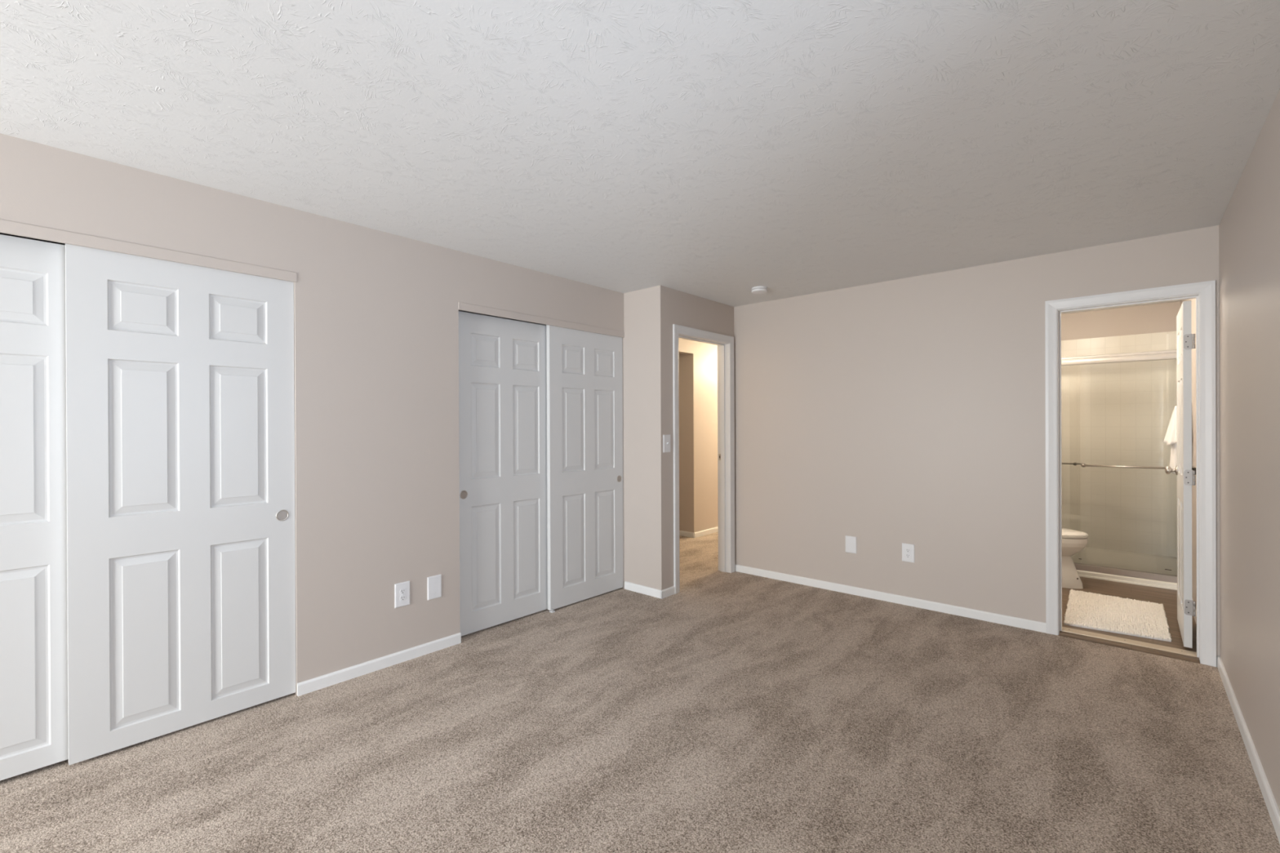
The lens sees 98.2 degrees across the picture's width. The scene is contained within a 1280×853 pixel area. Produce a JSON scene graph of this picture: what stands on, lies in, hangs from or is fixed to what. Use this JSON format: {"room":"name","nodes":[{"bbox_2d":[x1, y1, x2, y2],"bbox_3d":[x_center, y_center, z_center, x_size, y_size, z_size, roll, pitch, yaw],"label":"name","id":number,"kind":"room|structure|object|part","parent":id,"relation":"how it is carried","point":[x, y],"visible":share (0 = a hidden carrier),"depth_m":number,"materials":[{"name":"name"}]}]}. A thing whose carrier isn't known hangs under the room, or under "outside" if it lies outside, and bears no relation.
{"room":"empty bedroom","nodes":[
{"label":"empty bedroom","id":0,"kind":"room"},
{"bbox_2d":[0,232,546,325],"bbox_3d":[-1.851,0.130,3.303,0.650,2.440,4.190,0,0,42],"label":"track","id":1,"kind":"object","parent":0,"point":[0,233],"depth_m":2.66,"materials":[{"name":"beige paint"}]},
{"bbox_2d":[0,133,623,695],"bbox_3d":[-2.448,0.134,2.049,0.120,2.440,6.860,0,0,42],"label":"wall","id":2,"kind":"structure","parent":0,"point":[376,312],"depth_m":2.99,"materials":[{"name":"beige paint"}]},
{"bbox_2d":[0,219,297,282],"bbox_3d":[-2.236,-0.744,2.205,0.014,0.047,1.542,0,0,42],"label":"trim","id":3,"kind":"structure","parent":2,"relation":"attached to","point":[8,227],"depth_m":2.33,"materials":[{"name":"beige paint"}]},
{"bbox_2d":[297,632,461,696],"bbox_3d":[-1.416,1.317,3.111,0.012,0.062,0.901,0,0,42],"label":"baseboard","id":4,"kind":"structure","parent":2,"relation":"attached to","point":[312,685],"depth_m":3.05,"materials":[{"name":"white wood"}]},
{"bbox_2d":[394,581,409,608],"bbox_3d":[-1.361,0.963,3.177,0.008,0.137,0.088,0,0,42],"label":"wall outlet","id":5,"kind":"object","parent":2,"relation":"attached to","point":[402,590],"visible":1,"depth_m":3.17,"materials":[{"name":"white plastic"}]},
{"bbox_2d":[400,595,405,600],"bbox_3d":[-1.359,0.983,3.175,0.003,0.027,0.034,0,0,42],"label":"receptacle","id":6,"kind":"object","parent":5,"relation":"attached to","point":[402,597],"depth_m":3.17,"materials":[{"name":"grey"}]},
{"bbox_2d":[400,588,405,594],"bbox_3d":[-1.359,0.944,3.175,0.003,0.027,0.034,0,0,42],"label":"receptacle","id":7,"kind":"object","parent":5,"relation":"attached to","point":[402,591],"depth_m":3.17,"materials":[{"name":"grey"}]},
{"bbox_2d":[426,574,441,599],"bbox_3d":[-1.232,0.965,3.323,0.007,0.137,0.088,0,0,42],"label":"blank cover plate","id":8,"kind":"object","parent":2,"relation":"attached to","point":[434,583],"visible":1,"depth_m":3.32,"materials":[{"name":"white plastic"}]},
{"bbox_2d":[458,302,624,337],"bbox_3d":[-0.634,-0.754,4.013,0.014,0.047,1.504,0,0,42],"label":"trim","id":9,"kind":"structure","parent":2,"relation":"attached to","point":[462,306],"depth_m":3.89,"materials":[{"name":"beige paint"}]},
{"bbox_3d":[-2.277,-0.754,2.236,0.090,0.027,1.532,0,0,42],"label":"track","id":10,"kind":"object","parent":2,"relation":"attached to","visible":0},
{"bbox_2d":[0,234,68,781],"bbox_3d":[-2.525,0.305,1.981,0.037,2.059,0.795,0,0,42],"label":"door","id":11,"kind":"structure","parent":10,"relation":"hanging from","point":[34,735],"depth_m":2.15,"materials":[{"name":"white paint"}]},
{"bbox_2d":[65,243,295,765],"bbox_3d":[-2.009,0.300,2.495,0.037,2.076,0.795,0,0,42],"label":"door","id":12,"kind":"structure","parent":10,"relation":"hanging from","point":[180,397],"depth_m":2.44,"materials":[{"name":"white paint"}]},
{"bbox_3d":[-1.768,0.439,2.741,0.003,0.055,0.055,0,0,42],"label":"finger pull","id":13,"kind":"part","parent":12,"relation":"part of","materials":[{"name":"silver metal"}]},
{"bbox_2d":[277,511,287,519],"bbox_3d":[-1.769,0.439,2.741,0.001,0.045,0.045,0,0,42],"label":"door pull","id":14,"kind":"object","parent":12,"relation":"on","point":[282,515],"depth_m":2.74,"materials":[{"name":"grey metal"}]},
{"bbox_3d":[-0.675,-0.764,4.045,0.090,0.027,1.494,0,0,42],"label":"track","id":15,"kind":"object","parent":2,"relation":"attached to","visible":0},
{"bbox_2d":[458,311,547,635],"bbox_3d":[-0.922,0.299,3.792,0.037,2.067,0.768,0,0,42],"label":"door","id":16,"kind":"structure","parent":15,"relation":"hanging from","point":[503,371],"depth_m":3.75,"materials":[{"name":"white paint"}]},
{"bbox_2d":[460,491,466,497],"bbox_3d":[-1.125,0.435,3.537,0.001,0.045,0.045,0,0,42],"label":"door pull","id":17,"kind":"object","parent":16,"relation":"on","point":[463,494],"depth_m":3.54,"materials":[{"name":"grey metal"}]},
{"bbox_2d":[546,324,623,610],"bbox_3d":[-0.408,0.291,4.302,0.037,2.078,0.768,0,0,42],"label":"door","id":18,"kind":"structure","parent":15,"relation":"hanging from","point":[584,369],"depth_m":4.26,"materials":[{"name":"white paint"}]},
{"bbox_2d":[0,0,1279,314],"bbox_3d":[-0.320,-1.147,3.249,5.816,0.100,11.550,0,0,42],"label":"ceiling","id":19,"kind":"structure","parent":0,"point":[715,150],"depth_m":1.96,"materials":[{"name":"white paint"}]},
{"bbox_2d":[751,286,767,293],"bbox_3d":[0.953,-1.086,4.420,0.124,0.038,0.124,0,0,42],"label":"smoke detector","id":20,"kind":"object","parent":19,"relation":"attached to","point":[756,290],"visible":1,"depth_m":4.38,"materials":[{"name":"white plastic"}]},
{"bbox_2d":[0,532,1279,852],"bbox_3d":[-0.309,1.368,3.254,5.816,0.070,11.550,0,0,42],"label":"floor","id":21,"kind":"structure","parent":0,"point":[735,712],"depth_m":2.30,"materials":[{"name":"carpet"}]},
{"bbox_2d":[1062,528,1088,589],"bbox_3d":[3.326,0.928,4.734,0.785,0.775,0.450,0,0,42],"label":"toilet","id":22,"kind":"object","parent":21,"relation":"on","point":[1073,541],"visible":0.3,"depth_m":4.49,"materials":[{"name":"white ceramic"}]},
{"bbox_3d":[3.421,0.890,4.649,0.532,0.017,0.364,0,0,42],"label":"seat","id":23,"kind":"part","parent":22,"relation":"part of","materials":[{"name":"white ceramic"}]},
{"bbox_3d":[3.421,0.867,4.650,0.531,0.028,0.364,0,0,42],"label":"lid","id":24,"kind":"part","parent":22,"relation":"part of","materials":[{"name":"white ceramic"}]},
{"bbox_3d":[3.398,0.986,4.670,0.590,0.167,0.360,0,0,42],"label":"bowl","id":25,"kind":"part","parent":22,"relation":"part of","materials":[{"name":"white ceramic"}]},
{"bbox_2d":[1063,589,1172,642],"bbox_3d":[3.328,1.305,3.880,0.567,0.025,0.976,0,0,42],"label":"bath mat","id":26,"kind":"object","parent":21,"relation":"on","point":[1112,614],"visible":1,"depth_m":3.80,"materials":[{"name":"white fabric"}]},
{"bbox_2d":[1071,546,1177,590],"bbox_3d":[4.075,1.244,5.136,1.351,0.135,0.743,0,0,42],"label":"shower pan","id":27,"kind":"object","parent":21,"relation":"on","point":[1153,563],"visible":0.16,"depth_m":4.97,"materials":[{"name":"white plastic"}]},
{"bbox_2d":[1061,349,1177,582],"bbox_3d":[3.849,0.321,4.883,1.361,1.882,0.111,0,0,42],"label":"shower door","id":28,"kind":"structure","parent":27,"relation":"on","point":[1162,354],"depth_m":4.68,"materials":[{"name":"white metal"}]},
{"bbox_3d":[3.861,-0.583,4.899,1.361,0.074,0.062,0,0,42],"label":"rail","id":29,"kind":"part","parent":28,"relation":"part of","materials":[{"name":"white metal"}]},
{"bbox_2d":[1061,331,1177,558],"bbox_3d":[4.108,0.224,5.176,1.379,2.155,0.660,0,0,42],"label":"shower surround","id":30,"kind":"object","parent":27,"relation":"on","point":[1119,414],"visible":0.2,"depth_m":5.22,"materials":[{"name":"plastic"}]},
{"bbox_2d":[1058,626,1199,663],"bbox_3d":[2.950,1.320,3.371,0.631,0.023,0.152,0,0,42],"label":"threshold","id":31,"kind":"object","parent":21,"relation":"on","point":[1162,651],"visible":0.97,"depth_m":3.33,"materials":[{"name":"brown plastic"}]},
{"bbox_2d":[622,284,671,590],"bbox_3d":[-0.212,0.120,4.731,1.110,2.440,0.120,0,0,42],"label":"wall","id":32,"kind":"structure","parent":0,"point":[646,342],"depth_m":4.41,"materials":[{"name":"beige paint"}]},
{"bbox_2d":[624,581,662,598],"bbox_3d":[0.025,1.309,4.439,0.397,0.062,0.012,0,0,42],"label":"baseboard","id":33,"kind":"structure","parent":32,"relation":"attached to","point":[636,588],"depth_m":4.43,"materials":[{"name":"white wood"}]},
{"bbox_2d":[678,337,718,532],"bbox_3d":[0.731,0.111,7.274,4.684,2.440,1.843,0,0,-35],"label":"wall","id":34,"kind":"structure","parent":0,"point":[697,361],"depth_m":6.75,"materials":[{"name":"beige paint"}]},
{"bbox_2d":[679,526,718,537],"bbox_3d":[0.994,1.298,7.996,1.312,0.062,2.522,0,0,42],"label":"baseboard","id":35,"kind":"structure","parent":34,"relation":"attached to","point":[692,535],"depth_m":6.74,"materials":[{"name":"white wood"}]},
{"bbox_2d":[670,288,734,586],"bbox_3d":[1.703,0.109,6.147,0.120,2.440,4.540,0,0,42],"label":"wall","id":36,"kind":"structure","parent":0,"point":[689,310],"depth_m":4.61,"materials":[{"name":"beige paint"}]},
{"bbox_2d":[662,434,670,453],"bbox_3d":[0.218,0.135,4.365,0.019,0.140,0.088,0,0,42],"label":"light switch","id":37,"kind":"object","parent":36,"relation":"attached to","point":[666,438],"visible":1,"depth_m":4.36,"materials":[{"name":"white plastic"}]},
{"bbox_2d":[660,586,675,599],"bbox_3d":[0.221,1.308,4.371,0.012,0.062,0.170,0,0,42],"label":"baseboard","id":38,"kind":"structure","parent":36,"relation":"attached to","point":[670,591],"depth_m":4.36,"materials":[{"name":"white wood"}]},
{"bbox_2d":[672,324,734,594],"bbox_3d":[0.518,0.259,4.808,0.152,2.156,0.893,0,0,42],"label":"door frame","id":39,"kind":"structure","parent":36,"relation":"attached to","point":[726,382],"depth_m":5.06,"materials":[{"name":"white paint"}]},
{"bbox_3d":[0.468,0.260,4.854,0.016,2.154,0.891,0,0,42],"label":"casing","id":40,"kind":"part","parent":39,"relation":"part of","materials":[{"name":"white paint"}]},
{"bbox_2d":[733,225,1219,666],"bbox_3d":[2.121,0.111,4.095,3.227,2.440,0.120,0,0,42],"label":"wall","id":41,"kind":"structure","parent":0,"point":[886,415],"depth_m":4.08,"materials":[{"name":"beige paint"}]},
{"bbox_2d":[845,535,856,553],"bbox_3d":[1.677,0.940,4.407,0.088,0.132,0.007,0,0,42],"label":"blank cover plate","id":42,"kind":"object","parent":41,"relation":"attached to","point":[851,541],"visible":1,"depth_m":4.40,"materials":[{"name":"white plastic"}]},
{"bbox_2d":[734,564,1045,632],"bbox_3d":[1.747,1.302,4.345,2.331,0.062,0.012,0,0,42],"label":"baseboard","id":43,"kind":"structure","parent":41,"relation":"attached to","point":[1021,623],"depth_m":4.13,"materials":[{"name":"white wood"}]},
{"bbox_2d":[902,542,914,563],"bbox_3d":[1.996,0.942,4.125,0.088,0.135,0.008,0,0,42],"label":"wall outlet","id":44,"kind":"object","parent":41,"relation":"attached to","point":[908,550],"visible":1,"depth_m":4.12,"materials":[{"name":"white plastic"}]},
{"bbox_2d":[1044,280,1216,666],"bbox_3d":[2.943,0.261,3.366,0.762,2.136,0.150,0,0,42],"label":"door frame","id":45,"kind":"structure","parent":41,"relation":"attached to","point":[1204,292],"depth_m":3.14,"materials":[{"name":"white paint"}]},
{"bbox_2d":[1164,300,1195,648],"bbox_3d":[3.402,0.279,3.469,0.150,2.027,0.634,0,0,42],"label":"door","id":46,"kind":"structure","parent":45,"relation":"attached to","point":[1185,340],"depth_m":3.25,"materials":[{"name":"white paint"}]},
{"bbox_3d":[3.536,0.291,3.689,0.060,0.062,0.062,0,0,42],"label":"knob","id":47,"kind":"part","parent":46,"relation":"part of","materials":[{"name":"silver metal"}]},
{"bbox_3d":[3.408,0.279,3.473,0.035,2.027,0.620,0,0,42],"label":"panel","id":48,"kind":"part","parent":46,"relation":"part of","materials":[{"name":"white paint"}]},
{"bbox_2d":[1061,301,1180,340],"bbox_3d":[4.361,0.099,5.462,1.385,2.440,0.100,0,0,42],"label":"wall","id":49,"kind":"structure","parent":0,"point":[1157,317],"depth_m":5.23,"materials":[{"name":"beige paint"}]},
{"bbox_2d":[1180,88,1279,811],"bbox_3d":[1.472,0.120,1.042,0.151,2.440,10.550,0,0,42],"label":"wall","id":50,"kind":"structure","parent":0,"point":[1249,227],"depth_m":2.23,"materials":[{"name":"beige paint"}]},
{"bbox_2d":[1191,598,1196,624],"bbox_3d":[3.803,1.294,3.793,0.012,0.062,1.609,0,0,42],"label":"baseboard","id":51,"kind":"structure","parent":50,"relation":"attached to","point":[1195,617],"depth_m":3.73,"materials":[{"name":"white"}]},
{"bbox_2d":[1217,655,1279,844],"bbox_3d":[0.610,1.314,0.141,0.012,0.062,7.809,0,0,42],"label":"baseboard","id":52,"kind":"structure","parent":50,"relation":"attached to","point":[1269,800],"depth_m":2.18,"materials":[{"name":"white wood"}]},
{"bbox_3d":[4.019,-0.086,4.081,0.066,0.179,0.160,0,0,42],"label":"towel ring","id":53,"kind":"object","parent":50,"relation":"attached to","visible":0},
{"bbox_2d":[1163,405,1177,474],"bbox_3d":[3.958,0.097,4.082,0.150,0.497,0.254,0,0,42],"label":"hand towel","id":54,"kind":"object","parent":53,"relation":"hanging from","point":[1171,437],"visible":0.34,"depth_m":4.05,"materials":[{"name":"white fabric"}]}
]}

